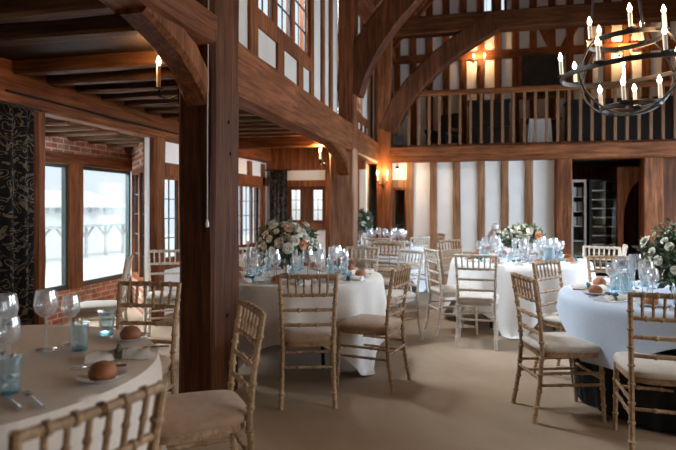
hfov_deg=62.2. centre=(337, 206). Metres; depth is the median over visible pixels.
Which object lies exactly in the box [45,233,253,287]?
ground
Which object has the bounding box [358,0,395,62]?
timber beam
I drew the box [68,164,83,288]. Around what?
timber post
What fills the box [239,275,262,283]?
folded napkin
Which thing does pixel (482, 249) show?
table
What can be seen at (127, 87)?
ceiling beam
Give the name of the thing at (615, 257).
wine glass
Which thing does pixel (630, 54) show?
wall sconce
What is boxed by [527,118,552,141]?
draped cloth
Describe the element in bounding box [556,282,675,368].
tablecloth
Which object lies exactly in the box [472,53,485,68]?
wall sconce
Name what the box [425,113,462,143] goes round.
armchair
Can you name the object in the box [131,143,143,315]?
wall
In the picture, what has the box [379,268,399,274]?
seat cushion
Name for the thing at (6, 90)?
trim
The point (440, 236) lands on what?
chair
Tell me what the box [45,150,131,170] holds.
trim
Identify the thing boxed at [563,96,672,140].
sideboard
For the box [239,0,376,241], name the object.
wall
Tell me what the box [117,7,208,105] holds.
brace
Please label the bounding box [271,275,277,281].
bread roll
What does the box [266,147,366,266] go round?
wall
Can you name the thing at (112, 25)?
ceiling beam
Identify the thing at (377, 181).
wall sconce
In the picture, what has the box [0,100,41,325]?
curtain
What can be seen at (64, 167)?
window
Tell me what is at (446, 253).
trim
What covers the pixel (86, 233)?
pergola
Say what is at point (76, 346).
tumbler
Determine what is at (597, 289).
bread roll
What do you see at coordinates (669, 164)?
wall
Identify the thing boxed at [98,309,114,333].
tumbler
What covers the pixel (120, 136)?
ceiling beam
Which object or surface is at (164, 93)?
ceiling beam
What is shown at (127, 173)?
window
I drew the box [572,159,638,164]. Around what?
ceiling
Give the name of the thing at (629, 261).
carafe
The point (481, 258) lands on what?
folded napkin
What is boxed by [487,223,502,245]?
wedding cake
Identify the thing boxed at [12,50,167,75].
ceiling beam
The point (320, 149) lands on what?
wall sconce
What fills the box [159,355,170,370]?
seat cushion
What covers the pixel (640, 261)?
wine glass
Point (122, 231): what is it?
stand
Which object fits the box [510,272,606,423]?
chair
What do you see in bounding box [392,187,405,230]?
window
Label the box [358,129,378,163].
timber beam
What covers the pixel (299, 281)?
folded napkin
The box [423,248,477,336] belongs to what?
chair
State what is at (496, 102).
cabinet
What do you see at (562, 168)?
timber post
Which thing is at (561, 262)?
folded napkin
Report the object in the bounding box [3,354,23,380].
tumbler
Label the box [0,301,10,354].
wine glass
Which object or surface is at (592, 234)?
shelf
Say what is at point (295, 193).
wall
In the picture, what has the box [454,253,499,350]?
chair
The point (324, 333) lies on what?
seat cushion
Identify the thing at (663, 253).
flower arrangement
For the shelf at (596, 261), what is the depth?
11.76 m
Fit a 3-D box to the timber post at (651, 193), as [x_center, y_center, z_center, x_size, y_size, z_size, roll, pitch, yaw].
[5.976,0.255,10.686,0.370,2.390,0.314,0,0,13]
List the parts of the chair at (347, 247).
post, rail, rail, post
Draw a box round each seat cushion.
[71,300,125,313]
[143,290,175,300]
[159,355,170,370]
[160,390,246,436]
[279,326,336,341]
[339,314,401,331]
[364,263,391,268]
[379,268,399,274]
[383,277,393,285]
[385,289,415,300]
[395,262,423,267]
[430,285,472,294]
[459,291,499,302]
[522,332,600,352]
[542,311,562,324]
[613,352,675,380]
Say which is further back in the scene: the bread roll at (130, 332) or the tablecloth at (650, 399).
the tablecloth at (650, 399)
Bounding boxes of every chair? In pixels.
[8,380,167,449]
[71,255,132,329]
[115,280,181,393]
[143,249,179,336]
[158,299,266,449]
[239,247,257,266]
[277,273,337,409]
[336,264,411,393]
[345,246,379,271]
[364,238,391,277]
[371,242,401,316]
[375,240,405,289]
[385,249,423,340]
[395,236,429,294]
[412,233,444,284]
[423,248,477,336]
[438,239,461,299]
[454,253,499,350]
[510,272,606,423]
[531,259,565,373]
[582,245,620,278]
[586,255,632,281]
[603,244,627,278]
[612,291,675,449]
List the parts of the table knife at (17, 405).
blade, handle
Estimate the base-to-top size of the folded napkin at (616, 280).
0.054 m
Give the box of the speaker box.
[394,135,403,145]
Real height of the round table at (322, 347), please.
0.785 m
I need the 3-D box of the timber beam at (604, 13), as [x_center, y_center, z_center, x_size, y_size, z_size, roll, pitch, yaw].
[4.293,-3.730,11.020,7.150,0.395,0.315,0,0,13]
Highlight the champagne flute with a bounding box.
[627,257,636,291]
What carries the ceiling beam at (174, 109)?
attached to the ceiling at (130, 43)
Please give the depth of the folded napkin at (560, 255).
7.21 m
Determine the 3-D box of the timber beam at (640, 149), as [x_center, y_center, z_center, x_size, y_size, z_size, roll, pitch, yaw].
[4.415,-1.085,10.992,6.900,0.324,0.316,0,0,13]
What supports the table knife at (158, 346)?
on the tablecloth at (49, 376)
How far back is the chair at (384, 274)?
8.06 m
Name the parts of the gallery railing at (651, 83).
handrail, rail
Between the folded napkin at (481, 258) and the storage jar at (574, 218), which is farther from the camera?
the storage jar at (574, 218)
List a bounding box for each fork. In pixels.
[22,390,44,407]
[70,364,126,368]
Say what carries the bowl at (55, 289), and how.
on the wine glass at (43, 349)
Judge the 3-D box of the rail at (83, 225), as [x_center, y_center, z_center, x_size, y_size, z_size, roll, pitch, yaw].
[-7.816,0.590,17.384,0.400,0.060,0.840,0,0,13]
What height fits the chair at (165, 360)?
0.977 m
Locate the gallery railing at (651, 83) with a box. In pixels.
[392,79,675,146]
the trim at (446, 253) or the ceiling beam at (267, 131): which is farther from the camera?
the trim at (446, 253)
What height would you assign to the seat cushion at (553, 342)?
0.063 m
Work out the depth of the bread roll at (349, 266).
5.75 m
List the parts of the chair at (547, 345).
post, rail, rail, rail, rail, post, seat frame, leg, leg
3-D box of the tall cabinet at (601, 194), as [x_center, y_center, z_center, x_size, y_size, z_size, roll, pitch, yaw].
[5.554,0.440,11.798,0.560,2.020,0.500,0,0,13]
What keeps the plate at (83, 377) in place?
on the tablecloth at (49, 376)
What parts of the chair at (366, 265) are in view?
post, rail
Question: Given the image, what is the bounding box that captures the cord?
[205,0,208,227]
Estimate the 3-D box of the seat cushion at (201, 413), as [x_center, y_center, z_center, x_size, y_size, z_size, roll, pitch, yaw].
[-0.668,0.951,2.637,0.462,0.063,0.455,0,0,-24]
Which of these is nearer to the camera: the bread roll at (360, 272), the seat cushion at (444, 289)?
the bread roll at (360, 272)
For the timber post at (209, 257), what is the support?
on the floor
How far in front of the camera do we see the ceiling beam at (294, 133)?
9.09 m
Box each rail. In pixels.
[83,225,99,226]
[92,224,118,225]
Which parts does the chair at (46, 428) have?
post, rail, post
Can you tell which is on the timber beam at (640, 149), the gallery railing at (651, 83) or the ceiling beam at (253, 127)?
the gallery railing at (651, 83)
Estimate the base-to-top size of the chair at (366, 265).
0.977 m
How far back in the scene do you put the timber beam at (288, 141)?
9.37 m
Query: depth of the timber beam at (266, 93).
5.71 m
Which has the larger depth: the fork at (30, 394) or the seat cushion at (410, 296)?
the seat cushion at (410, 296)
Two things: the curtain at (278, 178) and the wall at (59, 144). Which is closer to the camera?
the wall at (59, 144)
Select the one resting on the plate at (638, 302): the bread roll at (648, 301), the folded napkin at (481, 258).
the bread roll at (648, 301)
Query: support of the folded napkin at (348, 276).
on the tablecloth at (367, 296)
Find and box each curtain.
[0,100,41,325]
[265,169,290,266]
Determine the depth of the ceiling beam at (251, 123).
7.83 m
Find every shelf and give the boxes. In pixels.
[592,234,615,235]
[592,243,615,244]
[592,260,615,262]
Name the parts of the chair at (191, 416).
seat frame, post, rail, rail, rail, rail, post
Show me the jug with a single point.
(549, 254)
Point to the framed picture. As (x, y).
(535, 68)
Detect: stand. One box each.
[45,227,57,236]
[49,226,60,235]
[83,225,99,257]
[92,224,118,254]
[113,223,124,252]
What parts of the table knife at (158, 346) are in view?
handle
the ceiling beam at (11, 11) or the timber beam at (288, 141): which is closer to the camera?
the ceiling beam at (11, 11)
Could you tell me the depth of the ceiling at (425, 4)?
13.85 m
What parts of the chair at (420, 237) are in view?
post, rail, post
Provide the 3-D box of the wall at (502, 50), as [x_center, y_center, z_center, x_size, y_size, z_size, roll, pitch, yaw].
[4.896,-4.550,13.764,7.400,7.200,0.180,0,0,13]
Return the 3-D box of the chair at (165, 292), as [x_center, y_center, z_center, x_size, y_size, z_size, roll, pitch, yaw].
[-1.868,0.965,6.090,0.455,0.977,0.530,0,0,-14]
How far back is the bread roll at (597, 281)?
4.64 m
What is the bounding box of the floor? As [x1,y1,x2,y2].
[57,273,675,449]
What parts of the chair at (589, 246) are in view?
rail, rail, post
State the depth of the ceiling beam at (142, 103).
6.37 m
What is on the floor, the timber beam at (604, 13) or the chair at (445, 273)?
the chair at (445, 273)
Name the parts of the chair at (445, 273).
post, rail, rail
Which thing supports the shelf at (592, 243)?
attached to the tall cabinet at (601, 194)
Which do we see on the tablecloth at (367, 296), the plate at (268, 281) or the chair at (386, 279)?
the plate at (268, 281)
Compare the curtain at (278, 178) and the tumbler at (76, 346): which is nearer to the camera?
the tumbler at (76, 346)
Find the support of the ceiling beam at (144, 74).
attached to the ceiling at (130, 43)
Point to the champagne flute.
(635, 257)
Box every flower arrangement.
[255,217,319,273]
[358,208,373,242]
[495,222,545,259]
[631,217,675,292]
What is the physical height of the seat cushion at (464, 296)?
0.063 m
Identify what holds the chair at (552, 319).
on the floor
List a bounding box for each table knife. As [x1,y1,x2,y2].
[2,391,22,410]
[123,345,168,348]
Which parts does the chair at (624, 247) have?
post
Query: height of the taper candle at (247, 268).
0.385 m
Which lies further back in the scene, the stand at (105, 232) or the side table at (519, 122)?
the stand at (105, 232)
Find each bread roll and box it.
[88,360,116,379]
[120,325,140,339]
[266,262,274,267]
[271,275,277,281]
[310,261,318,266]
[345,264,354,269]
[355,269,365,275]
[566,257,574,261]
[588,285,602,293]
[593,277,606,284]
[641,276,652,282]
[644,298,658,304]
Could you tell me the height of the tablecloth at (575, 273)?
0.777 m
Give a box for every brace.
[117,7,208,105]
[321,143,349,175]
[337,0,423,97]
[378,14,498,134]
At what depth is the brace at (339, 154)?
8.65 m
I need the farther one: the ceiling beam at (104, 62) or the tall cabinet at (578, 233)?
the tall cabinet at (578, 233)
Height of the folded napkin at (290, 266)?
0.054 m
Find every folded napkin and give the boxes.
[85,343,149,363]
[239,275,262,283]
[241,265,263,270]
[283,263,301,268]
[289,279,313,285]
[326,264,344,269]
[338,273,364,280]
[347,268,375,273]
[468,257,488,262]
[479,252,496,254]
[508,260,524,265]
[552,261,570,265]
[555,254,564,258]
[562,257,586,261]
[570,282,607,290]
[592,292,626,302]
[604,277,637,285]
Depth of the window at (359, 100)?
11.22 m
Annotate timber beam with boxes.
[0,57,270,163]
[99,0,216,45]
[238,42,352,150]
[238,136,324,149]
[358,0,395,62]
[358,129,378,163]
[387,140,675,162]
[393,0,675,39]
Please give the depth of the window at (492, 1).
13.97 m
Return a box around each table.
[249,346,324,368]
[480,244,510,253]
[490,319,555,330]
[516,117,561,142]
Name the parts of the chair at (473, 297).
post, leg, rail, rail, rail, rail, seat frame, post, leg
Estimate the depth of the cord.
4.04 m
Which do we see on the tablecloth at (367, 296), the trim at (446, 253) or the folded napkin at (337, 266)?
the folded napkin at (337, 266)
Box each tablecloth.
[0,325,166,449]
[238,266,388,374]
[358,242,427,291]
[444,254,595,338]
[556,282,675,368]
[569,349,675,433]
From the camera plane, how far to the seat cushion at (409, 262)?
9.13 m
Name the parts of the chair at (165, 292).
leg, post, seat frame, rail, rail, rail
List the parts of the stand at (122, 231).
stem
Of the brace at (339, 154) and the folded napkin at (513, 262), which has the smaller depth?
the folded napkin at (513, 262)
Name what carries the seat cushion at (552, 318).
on the chair at (552, 319)
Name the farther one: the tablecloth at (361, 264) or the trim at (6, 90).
the tablecloth at (361, 264)
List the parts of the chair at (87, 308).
seat frame, post, post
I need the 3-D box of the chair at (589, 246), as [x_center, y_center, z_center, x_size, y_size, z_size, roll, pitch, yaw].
[3.090,0.965,6.677,0.455,0.977,0.530,0,0,37]
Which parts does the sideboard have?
door, door, door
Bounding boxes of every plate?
[75,368,128,382]
[110,332,149,340]
[266,280,286,283]
[582,290,605,294]
[634,301,662,305]
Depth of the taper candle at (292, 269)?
5.24 m
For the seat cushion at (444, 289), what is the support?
on the chair at (440, 290)
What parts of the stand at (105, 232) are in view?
stem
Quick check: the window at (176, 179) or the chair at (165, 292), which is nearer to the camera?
the chair at (165, 292)
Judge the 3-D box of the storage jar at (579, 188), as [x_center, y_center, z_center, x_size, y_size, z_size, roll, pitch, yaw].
[5.130,-0.322,11.874,0.096,0.190,0.096,0,0,13]
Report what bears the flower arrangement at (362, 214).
on the tablecloth at (361, 264)
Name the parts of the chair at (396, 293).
post, seat frame, rail, rail, post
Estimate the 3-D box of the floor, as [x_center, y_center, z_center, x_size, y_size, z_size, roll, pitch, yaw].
[1.597,1.510,6.302,10.900,0.120,19.000,0,0,13]
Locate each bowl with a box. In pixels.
[0,293,18,322]
[0,301,10,325]
[0,315,20,344]
[33,289,57,317]
[61,295,79,317]
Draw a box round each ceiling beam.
[0,0,116,23]
[0,13,140,46]
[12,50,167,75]
[45,117,72,125]
[45,122,97,131]
[45,128,119,136]
[47,67,174,86]
[67,133,138,140]
[76,79,177,93]
[87,137,143,143]
[101,89,177,100]
[106,143,138,146]
[123,147,133,149]
[125,99,178,107]
[145,106,241,113]
[161,110,255,118]
[178,116,267,121]
[239,121,275,125]
[239,125,283,129]
[239,129,293,133]
[239,132,301,137]
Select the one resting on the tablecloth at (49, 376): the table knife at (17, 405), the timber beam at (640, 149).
the table knife at (17, 405)
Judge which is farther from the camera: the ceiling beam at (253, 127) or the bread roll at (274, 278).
the ceiling beam at (253, 127)
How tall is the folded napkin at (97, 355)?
0.054 m
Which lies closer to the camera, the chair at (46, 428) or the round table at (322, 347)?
the chair at (46, 428)
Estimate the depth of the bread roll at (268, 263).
5.94 m
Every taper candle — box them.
[244,238,251,275]
[291,249,294,273]
[525,230,531,261]
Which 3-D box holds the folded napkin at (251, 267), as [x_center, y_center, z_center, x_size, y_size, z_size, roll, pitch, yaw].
[-0.914,0.631,5.833,0.260,0.054,0.130,0,0,20]
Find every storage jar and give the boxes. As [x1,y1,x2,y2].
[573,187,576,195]
[573,202,576,210]
[573,217,576,225]
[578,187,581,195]
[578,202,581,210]
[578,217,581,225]
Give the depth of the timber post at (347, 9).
9.04 m
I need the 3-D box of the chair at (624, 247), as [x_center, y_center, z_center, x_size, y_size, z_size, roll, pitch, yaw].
[3.422,0.965,7.188,0.530,0.977,0.455,0,0,24]
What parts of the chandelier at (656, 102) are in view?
hanging rod, bulb, bulb, bulb, hanging rod, hanging rod, bulb, bulb, bulb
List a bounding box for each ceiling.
[0,12,153,59]
[371,0,433,48]
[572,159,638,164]
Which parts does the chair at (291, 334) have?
post, rail, rail, seat frame, rail, rail, leg, post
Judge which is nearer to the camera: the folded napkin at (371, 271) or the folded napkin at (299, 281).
the folded napkin at (299, 281)
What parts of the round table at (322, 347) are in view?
leg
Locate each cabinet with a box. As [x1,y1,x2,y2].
[467,99,510,143]
[571,180,585,258]
[586,179,616,276]
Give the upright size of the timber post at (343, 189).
2.400 m
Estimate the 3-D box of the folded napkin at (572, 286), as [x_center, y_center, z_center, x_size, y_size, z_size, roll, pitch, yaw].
[2.006,0.631,4.486,0.260,0.054,0.130,0,0,13]
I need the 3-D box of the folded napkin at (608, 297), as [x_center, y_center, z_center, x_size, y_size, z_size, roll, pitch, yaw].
[1.943,0.631,3.974,0.260,0.054,0.130,0,0,-32]
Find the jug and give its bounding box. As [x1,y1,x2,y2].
[544,248,558,260]
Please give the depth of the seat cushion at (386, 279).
7.04 m
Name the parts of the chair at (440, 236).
post, post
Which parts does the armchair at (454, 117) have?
armrest, seat, backrest, armrest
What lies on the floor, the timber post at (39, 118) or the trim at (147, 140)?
the timber post at (39, 118)
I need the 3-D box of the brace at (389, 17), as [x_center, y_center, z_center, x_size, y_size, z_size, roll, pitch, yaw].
[0.829,-2.880,9.043,1.729,2.172,0.312,0,0,13]
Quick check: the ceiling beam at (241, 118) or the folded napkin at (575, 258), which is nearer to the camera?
the folded napkin at (575, 258)
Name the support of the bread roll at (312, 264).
on the plate
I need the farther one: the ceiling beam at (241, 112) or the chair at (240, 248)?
the ceiling beam at (241, 112)
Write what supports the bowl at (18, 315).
on the wine glass at (7, 376)
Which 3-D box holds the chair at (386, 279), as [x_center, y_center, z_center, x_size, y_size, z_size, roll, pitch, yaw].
[0.531,0.965,7.263,0.455,0.977,0.530,0,0,30]
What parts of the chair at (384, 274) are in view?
rail, rail, rail, post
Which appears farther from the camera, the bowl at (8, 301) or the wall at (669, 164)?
the wall at (669, 164)
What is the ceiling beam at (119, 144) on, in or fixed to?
attached to the ceiling
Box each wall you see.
[45,136,130,160]
[45,276,131,324]
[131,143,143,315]
[164,142,268,315]
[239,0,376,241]
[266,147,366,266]
[292,167,404,237]
[392,160,553,252]
[393,0,675,145]
[572,164,638,273]
[663,158,675,269]
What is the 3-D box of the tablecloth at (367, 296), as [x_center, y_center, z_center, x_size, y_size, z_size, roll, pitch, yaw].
[-0.387,1.049,5.437,1.809,0.778,1.808,0,0,13]
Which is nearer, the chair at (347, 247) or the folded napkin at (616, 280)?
the folded napkin at (616, 280)
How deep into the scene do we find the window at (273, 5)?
6.79 m
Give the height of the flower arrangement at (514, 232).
0.480 m
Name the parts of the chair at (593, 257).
post, rail, rail, post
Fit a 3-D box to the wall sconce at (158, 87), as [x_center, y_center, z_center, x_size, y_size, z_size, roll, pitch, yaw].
[-1.281,-0.953,4.202,0.217,0.385,0.075,0,0,13]
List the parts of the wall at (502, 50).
rail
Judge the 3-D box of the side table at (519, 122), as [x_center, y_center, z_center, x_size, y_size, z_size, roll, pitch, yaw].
[4.436,-1.560,12.423,0.900,0.740,0.600,0,0,13]
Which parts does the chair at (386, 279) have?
post, rail, rail, rail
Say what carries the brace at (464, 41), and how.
attached to the timber post at (384, 66)
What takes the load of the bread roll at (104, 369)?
on the plate at (83, 377)
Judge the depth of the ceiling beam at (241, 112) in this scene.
7.17 m
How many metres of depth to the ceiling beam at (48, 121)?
5.75 m
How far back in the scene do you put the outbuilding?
29.20 m
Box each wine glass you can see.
[0,293,18,358]
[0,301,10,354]
[0,315,20,379]
[33,289,57,351]
[61,295,79,345]
[614,257,628,293]
[639,261,655,282]
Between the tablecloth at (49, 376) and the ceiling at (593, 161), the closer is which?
the tablecloth at (49, 376)
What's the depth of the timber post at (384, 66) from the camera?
11.64 m
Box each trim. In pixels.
[5,89,178,134]
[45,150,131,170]
[145,137,149,315]
[426,251,535,277]
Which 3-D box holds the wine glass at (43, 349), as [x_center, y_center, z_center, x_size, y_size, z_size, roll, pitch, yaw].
[-1.345,0.520,2.580,0.104,0.275,0.104,0,0,0]
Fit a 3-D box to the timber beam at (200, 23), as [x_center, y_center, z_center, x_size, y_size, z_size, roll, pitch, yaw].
[-1.782,-1.296,0.819,0.285,0.264,6.800,0,0,13]
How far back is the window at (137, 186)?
8.21 m
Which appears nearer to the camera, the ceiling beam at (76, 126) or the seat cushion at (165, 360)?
the seat cushion at (165, 360)
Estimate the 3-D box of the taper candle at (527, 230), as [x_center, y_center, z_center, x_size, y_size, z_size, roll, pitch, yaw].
[2.290,0.456,6.750,0.084,0.405,0.084,0,0,13]
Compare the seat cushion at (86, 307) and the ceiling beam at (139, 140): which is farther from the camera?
the ceiling beam at (139, 140)
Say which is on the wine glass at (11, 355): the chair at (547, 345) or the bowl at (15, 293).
the bowl at (15, 293)
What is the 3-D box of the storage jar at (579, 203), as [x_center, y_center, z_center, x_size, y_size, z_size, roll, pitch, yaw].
[5.130,-0.011,11.874,0.096,0.190,0.096,0,0,13]
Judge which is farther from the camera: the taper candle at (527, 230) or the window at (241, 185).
the window at (241, 185)
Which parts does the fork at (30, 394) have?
handle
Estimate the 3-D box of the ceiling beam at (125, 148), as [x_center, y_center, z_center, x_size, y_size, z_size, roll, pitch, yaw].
[-2.696,-0.918,8.207,0.960,0.148,0.118,0,0,13]
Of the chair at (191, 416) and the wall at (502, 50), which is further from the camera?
the wall at (502, 50)
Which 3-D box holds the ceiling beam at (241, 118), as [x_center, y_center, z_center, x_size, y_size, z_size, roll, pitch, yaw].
[-1.300,-1.215,7.491,1.820,0.146,0.140,0,0,12]
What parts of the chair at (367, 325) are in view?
leg, seat frame, post, rail, rail, rail, rail, post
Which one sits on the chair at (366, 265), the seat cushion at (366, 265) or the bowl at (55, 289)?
the seat cushion at (366, 265)
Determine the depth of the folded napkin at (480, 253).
7.55 m
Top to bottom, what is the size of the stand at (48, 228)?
1.020 m
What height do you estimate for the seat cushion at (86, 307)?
0.063 m
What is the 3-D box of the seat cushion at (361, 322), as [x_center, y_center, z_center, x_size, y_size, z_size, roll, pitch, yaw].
[0.275,0.951,4.640,0.462,0.063,0.455,0,0,26]
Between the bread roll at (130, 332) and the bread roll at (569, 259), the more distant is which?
the bread roll at (569, 259)
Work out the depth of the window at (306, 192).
11.13 m
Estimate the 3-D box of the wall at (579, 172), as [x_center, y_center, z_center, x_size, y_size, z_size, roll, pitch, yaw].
[5.426,0.200,11.776,2.080,2.500,1.620,0,0,13]
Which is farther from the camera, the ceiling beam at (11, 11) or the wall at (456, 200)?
the wall at (456, 200)
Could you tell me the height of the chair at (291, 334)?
0.977 m
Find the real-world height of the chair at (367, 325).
0.977 m
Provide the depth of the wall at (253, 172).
10.19 m
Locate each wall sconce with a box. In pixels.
[154,56,178,104]
[318,146,328,166]
[376,170,387,187]
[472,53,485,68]
[617,49,632,57]
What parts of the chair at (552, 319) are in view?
post, rail, rail, rail, rail, seat frame, post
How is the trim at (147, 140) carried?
attached to the wall at (253, 172)
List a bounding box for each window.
[45,162,67,293]
[83,166,130,285]
[131,166,143,280]
[165,175,179,261]
[239,183,261,246]
[258,0,307,54]
[287,186,324,223]
[357,97,361,114]
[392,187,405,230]
[491,0,506,10]
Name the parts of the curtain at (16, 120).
rod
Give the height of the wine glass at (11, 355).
0.275 m
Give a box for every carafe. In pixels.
[615,261,628,290]
[621,259,634,288]
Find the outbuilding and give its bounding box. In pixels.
[45,190,124,240]
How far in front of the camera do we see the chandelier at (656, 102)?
5.07 m
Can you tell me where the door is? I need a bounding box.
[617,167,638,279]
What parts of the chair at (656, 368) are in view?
leg, post, seat frame, rail, rail, rail, rail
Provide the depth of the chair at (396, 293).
6.07 m
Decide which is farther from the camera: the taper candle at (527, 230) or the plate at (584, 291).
the taper candle at (527, 230)
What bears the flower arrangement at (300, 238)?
on the tablecloth at (367, 296)
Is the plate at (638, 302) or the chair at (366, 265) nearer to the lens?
the plate at (638, 302)
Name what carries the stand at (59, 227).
on the ground
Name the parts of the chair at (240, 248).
rail, post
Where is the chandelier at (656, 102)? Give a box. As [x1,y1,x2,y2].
[557,0,675,116]
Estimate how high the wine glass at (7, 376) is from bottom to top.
0.235 m
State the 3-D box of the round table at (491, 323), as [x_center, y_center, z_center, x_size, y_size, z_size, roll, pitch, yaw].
[2.270,1.059,7.000,1.632,0.785,1.632,0,0,13]
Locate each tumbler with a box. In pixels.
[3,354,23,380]
[70,321,89,347]
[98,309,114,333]
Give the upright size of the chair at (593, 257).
0.977 m
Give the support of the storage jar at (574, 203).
on the tall cabinet at (578, 233)
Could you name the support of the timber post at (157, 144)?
on the floor
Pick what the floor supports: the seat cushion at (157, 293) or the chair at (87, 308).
the chair at (87, 308)
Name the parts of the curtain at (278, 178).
rod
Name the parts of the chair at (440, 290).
post, rail, post, seat frame, leg, leg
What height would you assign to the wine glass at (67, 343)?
0.235 m
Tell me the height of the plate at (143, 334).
0.015 m
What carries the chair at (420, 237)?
on the floor
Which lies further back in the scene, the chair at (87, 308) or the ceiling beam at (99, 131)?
the ceiling beam at (99, 131)
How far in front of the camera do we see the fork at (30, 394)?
1.91 m
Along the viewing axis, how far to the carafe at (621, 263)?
4.40 m
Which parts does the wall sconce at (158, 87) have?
bulb, arm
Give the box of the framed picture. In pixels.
[519,50,563,99]
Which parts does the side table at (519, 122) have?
leg, leg, leg, leg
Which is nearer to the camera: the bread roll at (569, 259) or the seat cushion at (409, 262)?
the bread roll at (569, 259)
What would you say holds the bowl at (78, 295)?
on the wine glass at (67, 343)
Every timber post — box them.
[34,111,45,324]
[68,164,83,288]
[143,137,165,320]
[179,0,238,393]
[329,148,357,267]
[338,0,357,149]
[376,39,392,240]
[554,159,571,255]
[639,158,663,279]
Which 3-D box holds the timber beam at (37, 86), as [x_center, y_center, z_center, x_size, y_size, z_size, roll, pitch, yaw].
[-2.956,-1.080,4.652,0.216,0.415,13.750,0,0,13]
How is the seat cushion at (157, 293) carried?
on the chair at (165, 292)
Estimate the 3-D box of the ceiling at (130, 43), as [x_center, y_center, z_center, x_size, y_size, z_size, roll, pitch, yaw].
[-2.046,-1.310,4.572,2.070,0.080,14.000,0,0,13]
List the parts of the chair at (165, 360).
post, rail, rail, rail, rail, seat frame, post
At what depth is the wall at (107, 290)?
7.18 m

